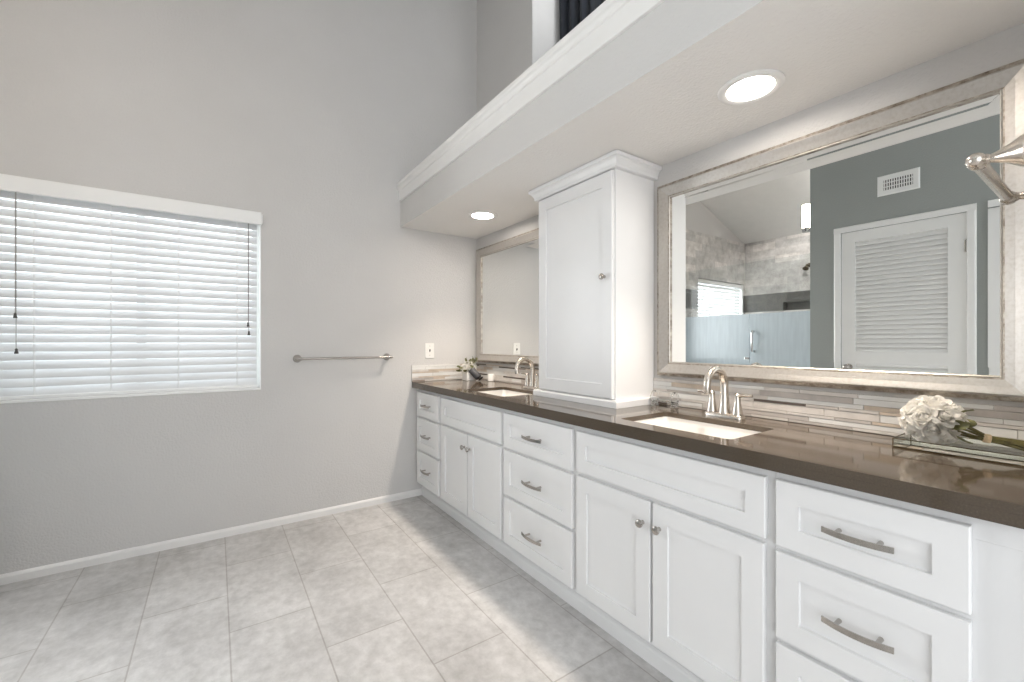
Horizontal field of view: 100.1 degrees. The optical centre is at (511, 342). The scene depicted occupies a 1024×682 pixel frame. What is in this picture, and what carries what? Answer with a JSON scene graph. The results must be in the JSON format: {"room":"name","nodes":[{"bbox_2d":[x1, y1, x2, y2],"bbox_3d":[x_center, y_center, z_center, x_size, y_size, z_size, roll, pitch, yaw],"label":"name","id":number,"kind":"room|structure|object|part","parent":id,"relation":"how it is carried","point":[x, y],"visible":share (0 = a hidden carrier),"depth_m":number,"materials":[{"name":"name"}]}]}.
{"room":"bathroom","nodes":[
{"label":"bathroom","id":0,"kind":"room"},
{"bbox_2d":[0,0,476,574],"bbox_3d":[-2.197,-0.952,2.483,4.496,4.326,0.150,0,0,-35],"label":"wall","id":1,"kind":"structure","parent":0,"point":[308,116],"depth_m":2.80,"materials":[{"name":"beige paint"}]},
{"bbox_2d":[0,198,260,403],"bbox_3d":[-2.165,-0.264,2.499,1.206,1.141,0.151,0,0,-35],"label":"window","id":2,"kind":"structure","parent":1,"relation":"in","point":[258,230],"depth_m":2.69,"materials":[{"name":"white plastic"}]},
{"bbox_3d":[-2.150,0.300,2.479,1.204,0.013,0.101,0,0,-35],"label":"sill","id":3,"kind":"part","parent":2,"relation":"part of","materials":[{"name":"white plastic"}]},
{"bbox_2d":[0,174,262,400],"bbox_3d":[-2.132,-0.272,2.457,1.216,1.130,0.088,0,0,-35],"label":"window blind","id":4,"kind":"object","parent":2,"relation":"attached to","point":[127,345],"visible":1,"depth_m":2.42,"materials":[{"name":"white plastic"}]},
{"bbox_3d":[-2.507,-0.371,2.167,0.006,0.815,0.003,0,0,-35],"label":"lift cord","id":5,"kind":"part","parent":4,"relation":"part of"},
{"bbox_3d":[-2.471,-0.247,2.219,0.006,1.067,0.003,0,0,-35],"label":"ladder cord","id":6,"kind":"part","parent":4,"relation":"part of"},
{"bbox_3d":[-2.230,-0.247,2.386,0.006,1.067,0.003,0,0,-35],"label":"ladder cord","id":7,"kind":"part","parent":4,"relation":"part of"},
{"bbox_3d":[-2.144,0.284,2.470,1.166,0.020,0.052,0,0,-35],"label":"rail","id":8,"kind":"part","parent":4,"relation":"part of","materials":[{"name":"white plastic"}]},
{"bbox_3d":[-1.743,-0.247,2.721,0.006,1.067,0.003,0,0,-35],"label":"ladder cord","id":9,"kind":"part","parent":4,"relation":"part of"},
{"bbox_3d":[-1.681,-0.423,2.736,0.006,0.712,0.003,0,0,-35],"label":"lift cord","id":10,"kind":"part","parent":4,"relation":"part of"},
{"bbox_2d":[0,488,421,585],"bbox_3d":[-1.677,1.186,2.743,2.355,0.050,0.013,0,0,-35],"label":"baseboard","id":11,"kind":"structure","parent":1,"relation":"attached to","point":[12,577],"depth_m":2.56,"materials":[{"name":"white paint"}]},
{"bbox_2d":[293,353,392,362],"bbox_3d":[-1.179,0.111,3.043,0.666,0.054,0.082,0,0,-35],"label":"towel bar","id":12,"kind":"object","parent":1,"relation":"attached to","point":[297,358],"visible":1,"depth_m":2.98,"materials":[{"name":"silver metal"}]},
{"bbox_2d":[425,343,433,357],"bbox_3d":[-0.659,0.067,3.444,0.076,0.120,0.016,0,0,-35],"label":"light switch","id":13,"kind":"object","parent":1,"relation":"attached to","point":[429,347],"visible":1,"depth_m":3.44,"materials":[{"name":"white plastic"}]},
{"bbox_2d":[411,364,461,381],"bbox_3d":[-0.548,0.246,3.524,0.576,0.130,0.010,0,0,-35],"label":"backsplash","id":14,"kind":"structure","parent":1,"relation":"attached to","point":[440,371],"depth_m":3.47,"materials":[{"name":"beige tile"}]},
{"bbox_2d":[0,495,672,681],"bbox_3d":[-0.346,1.271,0.197,5.246,0.120,6.017,0,0,-35],"label":"floor","id":15,"kind":"structure","parent":0,"point":[401,590],"depth_m":1.90,"materials":[{"name":"grey tile"}]},
{"bbox_2d":[417,389,448,512],"bbox_3d":[-0.420,0.784,3.336,0.594,0.854,0.462,0,0,-35],"label":"vanity cabinet","id":16,"kind":"object","parent":15,"relation":"on","point":[429,423],"visible":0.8,"depth_m":3.15,"materials":[{"name":"paint"}]},
{"bbox_3d":[-0.623,0.961,3.182,0.018,0.248,0.390,0,0,-35],"label":"drawer","id":17,"kind":"part","parent":16,"relation":"part of","materials":[{"name":"white paint"}]},
{"bbox_3d":[-0.623,0.702,3.182,0.018,0.239,0.390,0,0,-35],"label":"drawer","id":18,"kind":"part","parent":16,"relation":"part of","materials":[{"name":"white paint"}]},
{"bbox_3d":[-0.623,0.474,3.182,0.018,0.184,0.390,0,0,-35],"label":"drawer","id":19,"kind":"part","parent":16,"relation":"part of","materials":[{"name":"white paint"}]},
{"bbox_2d":[441,395,512,561],"bbox_3d":[-0.059,0.784,2.816,0.591,0.854,0.802,0,0,-35],"label":"vanity cabinet","id":20,"kind":"object","parent":15,"relation":"on","point":[472,447],"visible":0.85,"depth_m":2.61,"materials":[{"name":"paint"}]},
{"bbox_3d":[-0.380,0.830,2.829,0.018,0.507,0.376,0,0,-35],"label":"cabinet door","id":21,"kind":"part","parent":20,"relation":"part of","materials":[{"name":"white paint"}]},
{"bbox_3d":[-0.270,0.471,2.670,0.018,0.175,0.762,0,0,-35],"label":"false drawer","id":22,"kind":"part","parent":20,"relation":"part of","materials":[{"name":"white paint"}]},
{"bbox_3d":[-0.162,0.830,2.513,0.018,0.507,0.372,0,0,-35],"label":"cabinet door","id":23,"kind":"part","parent":20,"relation":"part of","materials":[{"name":"white paint"}]},
{"bbox_2d":[503,410,586,615],"bbox_3d":[0.330,0.784,2.249,0.594,0.854,0.571,0,0,-35],"label":"vanity cabinet","id":24,"kind":"object","parent":15,"relation":"on","point":[539,455],"visible":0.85,"depth_m":2.06,"materials":[{"name":"paint"}]},
{"bbox_3d":[0.097,0.961,2.101,0.042,0.014,0.155,0,0,-35],"label":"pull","id":25,"kind":"part","parent":24,"relation":"part of","materials":[{"name":"silver metal"}]},
{"bbox_3d":[0.097,0.702,2.101,0.042,0.014,0.155,0,0,-35],"label":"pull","id":26,"kind":"part","parent":24,"relation":"part of","materials":[{"name":"silver metal"}]},
{"bbox_3d":[0.097,0.474,2.101,0.042,0.014,0.155,0,0,-35],"label":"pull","id":27,"kind":"part","parent":24,"relation":"part of","materials":[{"name":"silver metal"}]},
{"bbox_3d":[0.114,0.961,2.113,0.018,0.248,0.544,0,0,-35],"label":"drawer","id":28,"kind":"part","parent":24,"relation":"part of","materials":[{"name":"white paint"}]},
{"bbox_3d":[0.114,0.702,2.113,0.018,0.239,0.544,0,0,-35],"label":"drawer","id":29,"kind":"part","parent":24,"relation":"part of","materials":[{"name":"white paint"}]},
{"bbox_3d":[0.114,0.474,2.113,0.018,0.184,0.544,0,0,-35],"label":"drawer","id":30,"kind":"part","parent":24,"relation":"part of","materials":[{"name":"white paint"}]},
{"bbox_2d":[576,426,775,681],"bbox_3d":[0.722,0.784,1.684,0.591,0.854,0.802,0,0,-35],"label":"vanity cabinet","id":31,"kind":"object","parent":15,"relation":"on","point":[676,548],"visible":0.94,"depth_m":1.47,"materials":[{"name":"paint"}]},
{"bbox_3d":[0.394,0.830,1.708,0.018,0.507,0.383,0,0,-35],"label":"cabinet door","id":32,"kind":"part","parent":31,"relation":"part of","materials":[{"name":"white paint"}]},
{"bbox_3d":[0.466,0.658,1.561,0.030,0.031,0.031,0,0,-35],"label":"knob","id":33,"kind":"part","parent":31,"relation":"part of","materials":[{"name":"silver metal"}]},
{"bbox_3d":[0.506,0.658,1.502,0.030,0.031,0.031,0,0,-35],"label":"knob","id":34,"kind":"part","parent":31,"relation":"part of","materials":[{"name":"silver metal"}]},
{"bbox_3d":[0.506,0.471,1.545,0.018,0.175,0.777,0,0,-35],"label":"false drawer","id":35,"kind":"part","parent":31,"relation":"part of","materials":[{"name":"white paint"}]},
{"bbox_3d":[0.617,0.830,1.385,0.018,0.507,0.379,0,0,-35],"label":"cabinet door","id":36,"kind":"part","parent":31,"relation":"part of","materials":[{"name":"white paint"}]},
{"bbox_2d":[776,472,1023,681],"bbox_3d":[1.079,0.784,1.163,0.594,0.854,0.461,0,0,-35],"label":"vanity cabinet","id":37,"kind":"object","parent":15,"relation":"on","point":[870,587],"visible":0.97,"depth_m":1.00,"materials":[{"name":"paint"}]},
{"bbox_2d":[412,379,1023,528],"bbox_3d":[0.336,0.334,2.254,0.584,0.045,3.103,0,0,-35],"label":"countertop","id":38,"kind":"structure","parent":37,"relation":"on","point":[865,462],"depth_m":1.22,"materials":[{"name":"stone"}]},
{"bbox_2d":[456,356,477,380],"bbox_3d":[-0.363,0.214,3.492,0.167,0.194,0.163,0,0,-35],"label":"flower vase","id":39,"kind":"object","parent":38,"relation":"on","point":[466,366],"visible":0.96,"depth_m":3.46,"materials":[{"name":"white ceramic"}]},
{"bbox_2d":[469,367,482,380],"bbox_3d":[-0.287,0.254,3.439,0.122,0.105,0.058,0,0,25],"label":"tumbler","id":40,"kind":"object","parent":38,"relation":"on","point":[472,371],"visible":1,"depth_m":3.42,"materials":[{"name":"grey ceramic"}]},
{"bbox_2d":[487,374,494,380],"bbox_3d":[-0.168,0.282,3.438,0.058,0.057,0.058,0,0,-35],"label":"candle","id":41,"kind":"object","parent":38,"relation":"on","point":[490,377],"visible":1,"depth_m":3.42,"materials":[{"name":"white wax"}]},
{"bbox_2d":[479,390,528,396],"bbox_3d":[-0.053,0.399,2.724,0.327,0.136,0.479,0,0,-35],"label":"sink","id":42,"kind":"object","parent":38,"relation":"in","point":[504,393],"visible":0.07,"depth_m":2.95,"materials":[{"name":"white ceramic"}]},
{"bbox_2d":[515,357,538,389],"bbox_3d":[0.128,0.203,2.853,0.186,0.214,0.188,0,0,16],"label":"faucet","id":43,"kind":"object","parent":38,"relation":"on","point":[532,382],"visible":0.84,"depth_m":2.85,"materials":[{"name":"silver metal"}]},
{"bbox_3d":[0.094,0.250,2.931,0.045,0.091,0.085,0,0,-35],"label":"handle","id":44,"kind":"part","parent":43,"relation":"part of","materials":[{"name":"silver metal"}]},
{"bbox_3d":[0.136,0.301,2.870,0.052,0.018,0.164,0,0,-35],"label":"plate","id":45,"kind":"part","parent":43,"relation":"part of","materials":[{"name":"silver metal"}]},
{"bbox_3d":[0.178,0.250,2.809,0.045,0.091,0.085,0,0,-35],"label":"handle","id":46,"kind":"part","parent":43,"relation":"part of","materials":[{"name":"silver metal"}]},
{"bbox_2d":[528,149,661,408],"bbox_3d":[0.426,-0.288,2.343,0.335,1.196,0.677,0,0,-35],"label":"cabinet","id":47,"kind":"object","parent":38,"relation":"on","point":[596,219],"visible":0.98,"depth_m":2.16,"materials":[{"name":"white paint"}]},
{"bbox_3d":[0.321,-0.275,2.271,0.018,1.088,0.561,0,0,-35],"label":"cabinet door","id":48,"kind":"part","parent":47,"relation":"part of","materials":[{"name":"white paint"}]},
{"bbox_3d":[0.426,-0.856,2.343,0.335,0.060,0.677,0,0,-35],"label":"crown moulding","id":49,"kind":"part","parent":47,"relation":"part of","materials":[{"name":"white paint"}]},
{"bbox_3d":[0.434,0.293,2.349,0.315,0.035,0.637,0,0,-35],"label":"moulding","id":50,"kind":"part","parent":47,"relation":"part of","materials":[{"name":"white paint"}]},
{"bbox_3d":[0.434,-0.316,2.064,0.030,0.031,0.031,0,0,-35],"label":"knob","id":51,"kind":"part","parent":47,"relation":"part of","materials":[{"name":"silver metal"}]},
{"bbox_2d":[650,390,678,407],"bbox_3d":[0.741,0.274,2.086,0.065,0.073,0.130,0,0,-35],"label":"caddy","id":52,"kind":"object","parent":38,"relation":"on","point":[657,400],"visible":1,"depth_m":2.07,"materials":[{"name":"silver metal"}]},
{"bbox_3d":[0.741,0.264,2.086,0.056,0.050,0.112,0,0,-35],"label":"rod","id":53,"kind":"part","parent":52,"relation":"part of","materials":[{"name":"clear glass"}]},
{"bbox_2d":[635,417,760,438],"bbox_3d":[0.692,0.399,1.644,0.327,0.136,0.484,0,0,-35],"label":"sink","id":54,"kind":"object","parent":38,"relation":"in","point":[720,431],"visible":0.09,"depth_m":1.78,"materials":[{"name":"white ceramic"}]},
{"bbox_2d":[697,366,752,419],"bbox_3d":[0.876,0.203,1.769,0.186,0.214,0.188,0,0,16],"label":"faucet","id":55,"kind":"object","parent":38,"relation":"on","point":[723,411],"visible":1,"depth_m":1.76,"materials":[{"name":"silver metal"}]},
{"bbox_3d":[0.842,0.250,1.847,0.045,0.091,0.085,0,0,-35],"label":"handle","id":56,"kind":"part","parent":55,"relation":"part of","materials":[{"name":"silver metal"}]},
{"bbox_3d":[0.836,0.196,1.753,0.167,0.198,0.050,0,0,-35],"label":"spout","id":57,"kind":"part","parent":55,"relation":"part of","materials":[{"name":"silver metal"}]},
{"bbox_3d":[0.884,0.301,1.786,0.052,0.018,0.164,0,0,-35],"label":"plate","id":58,"kind":"part","parent":55,"relation":"part of","materials":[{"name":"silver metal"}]},
{"bbox_3d":[0.926,0.250,1.725,0.045,0.091,0.085,0,0,-35],"label":"handle","id":59,"kind":"part","parent":55,"relation":"part of","materials":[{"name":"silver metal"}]},
{"bbox_2d":[892,433,1023,466],"bbox_3d":[1.287,0.297,1.208,0.184,0.027,0.290,0,0,-35],"label":"mirrored tray","id":60,"kind":"object","parent":38,"relation":"on","point":[957,450],"visible":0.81,"depth_m":1.19,"materials":[{"name":"silver mirror"}]},
{"bbox_2d":[898,395,1023,450],"bbox_3d":[1.257,0.225,1.196,0.150,0.143,0.270,0,0,-35],"label":"bouquet","id":61,"kind":"object","parent":60,"relation":"on","point":[936,419],"visible":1,"depth_m":1.20,"materials":[{"name":"white plant"}]},
{"bbox_3d":[1.308,0.269,1.161,0.167,0.038,0.009,0,0,33],"label":"stem","id":62,"kind":"part","parent":61,"relation":"part of","materials":[{"name":"green plant"}]},
{"bbox_3d":[1.296,0.266,1.161,0.068,0.051,0.140,0,0,-35],"label":"stem","id":63,"kind":"part","parent":61,"relation":"part of","materials":[{"name":"green plant"}]},
{"bbox_3d":[1.295,0.258,1.156,0.060,0.060,0.148,0,0,-35],"label":"stem","id":64,"kind":"part","parent":61,"relation":"part of","materials":[{"name":"green plant"}]},
{"bbox_3d":[1.299,0.249,1.154,0.048,0.061,0.156,0,0,-35],"label":"stem","id":65,"kind":"part","parent":61,"relation":"part of","materials":[{"name":"green plant"}]},
{"bbox_3d":[1.300,0.244,1.164,0.038,0.055,0.139,0,0,-35],"label":"stem","id":66,"kind":"part","parent":61,"relation":"part of","materials":[{"name":"green plant"}]},
{"bbox_3d":[0.849,0.961,1.048,0.018,0.248,0.376,0,0,-35],"label":"drawer","id":67,"kind":"part","parent":37,"relation":"part of","materials":[{"name":"white paint"}]},
{"bbox_3d":[0.832,0.702,1.036,0.042,0.014,0.142,0,0,-35],"label":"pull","id":68,"kind":"part","parent":37,"relation":"part of","materials":[{"name":"silver metal"}]},
{"bbox_3d":[0.832,0.474,1.036,0.042,0.014,0.142,0,0,-35],"label":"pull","id":69,"kind":"part","parent":37,"relation":"part of","materials":[{"name":"silver metal"}]},
{"bbox_3d":[0.849,0.702,1.048,0.018,0.239,0.376,0,0,-35],"label":"drawer","id":70,"kind":"part","parent":37,"relation":"part of","materials":[{"name":"white paint"}]},
{"bbox_3d":[0.849,0.474,1.048,0.018,0.184,0.376,0,0,-35],"label":"drawer","id":71,"kind":"part","parent":37,"relation":"part of","materials":[{"name":"white paint"}]},
{"bbox_2d":[400,0,1023,238],"bbox_3d":[0.298,-1.039,2.228,0.678,0.300,3.105,0,0,-35],"label":"soffit","id":72,"kind":"structure","parent":0,"point":[649,94],"depth_m":1.50,"materials":[{"name":"paint"}]},
{"bbox_2d":[468,211,496,219],"bbox_3d":[-0.205,-0.883,3.000,0.208,0.010,0.208,0,0,-35],"label":"recessed light","id":73,"kind":"object","parent":72,"relation":"attached to","point":[477,215],"visible":1,"depth_m":3.00,"materials":[{"name":"white paint"}]},
{"bbox_2d":[396,0,664,201],"bbox_3d":[0.057,-1.148,2.062,0.164,0.130,3.105,0,0,-35],"label":"trim","id":74,"kind":"structure","parent":72,"relation":"attached to","point":[612,18],"depth_m":1.86,"materials":[{"name":"white paint"}]},
{"bbox_2d":[717,69,785,104],"bbox_3d":[0.832,-0.883,1.497,0.208,0.010,0.208,0,0,-35],"label":"recessed light","id":75,"kind":"object","parent":72,"relation":"attached to","point":[753,86],"visible":1,"depth_m":1.49,"materials":[{"name":"white paint"}]},
{"bbox_2d":[477,0,1023,406],"bbox_3d":[0.616,-0.952,2.470,0.120,4.326,3.367,0,0,-35],"label":"wall","id":76,"kind":"structure","parent":0,"point":[504,27],"depth_m":1.78,"materials":[{"name":"beige paint"}]},
{"bbox_2d":[476,228,538,365],"bbox_3d":[0.020,-0.311,3.197,0.034,0.954,1.131,0,0,-35],"label":"framed mirror","id":77,"kind":"object","parent":76,"relation":"attached to","point":[507,271],"visible":0.58,"depth_m":3.28,"materials":[{"name":"silver metal"}]},
{"bbox_2d":[476,363,538,384],"bbox_3d":[0.044,0.246,3.184,0.010,0.130,1.222,0,0,-35],"label":"backsplash","id":78,"kind":"structure","parent":76,"relation":"attached to","point":[503,373],"depth_m":3.33,"materials":[{"name":"beige tile"}]},
{"bbox_2d":[532,0,559,64],"bbox_3d":[0.734,-1.994,2.590,0.449,1.590,1.530,0,0,-35],"label":"window","id":79,"kind":"structure","parent":76,"relation":"in","point":[545,13],"depth_m":3.11,"materials":[{"name":"white paint"}]},
{"bbox_2d":[559,0,604,39],"bbox_3d":[0.737,-1.990,2.589,0.059,1.462,1.415,0,0,-35],"label":"curtain","id":80,"kind":"object","parent":79,"relation":"hanging from","point":[572,12],"visible":0.07,"depth_m":3.02,"materials":[{"name":"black fabric"}]},
{"bbox_2d":[653,378,1023,452],"bbox_3d":[1.089,0.246,1.669,0.010,0.130,1.282,0,0,-35],"label":"backsplash","id":81,"kind":"structure","parent":76,"relation":"attached to","point":[875,414],"depth_m":1.55,"materials":[{"name":"beige tile"}]},
{"bbox_2d":[657,59,1023,402],"bbox_3d":[1.080,-0.307,1.661,0.034,0.947,1.216,0,0,-35],"label":"framed mirror","id":82,"kind":"object","parent":76,"relation":"attached to","point":[864,252],"visible":1,"depth_m":1.48,"materials":[{"name":"silver metal"}]},
{"bbox_3d":[1.974,-0.849,-0.088,0.550,4.120,2.612,0,0,-35],"label":"wall","id":83,"kind":"structure","parent":0,"visible":0},
{"bbox_2d":[965,134,1023,204],"bbox_3d":[1.186,-0.389,1.019,0.478,0.068,0.088,0,0,-35],"label":"towel bar","id":84,"kind":"object","parent":83,"relation":"attached to","point":[1012,153],"visible":1,"depth_m":0.92,"materials":[{"name":"silver metal"}]}
]}

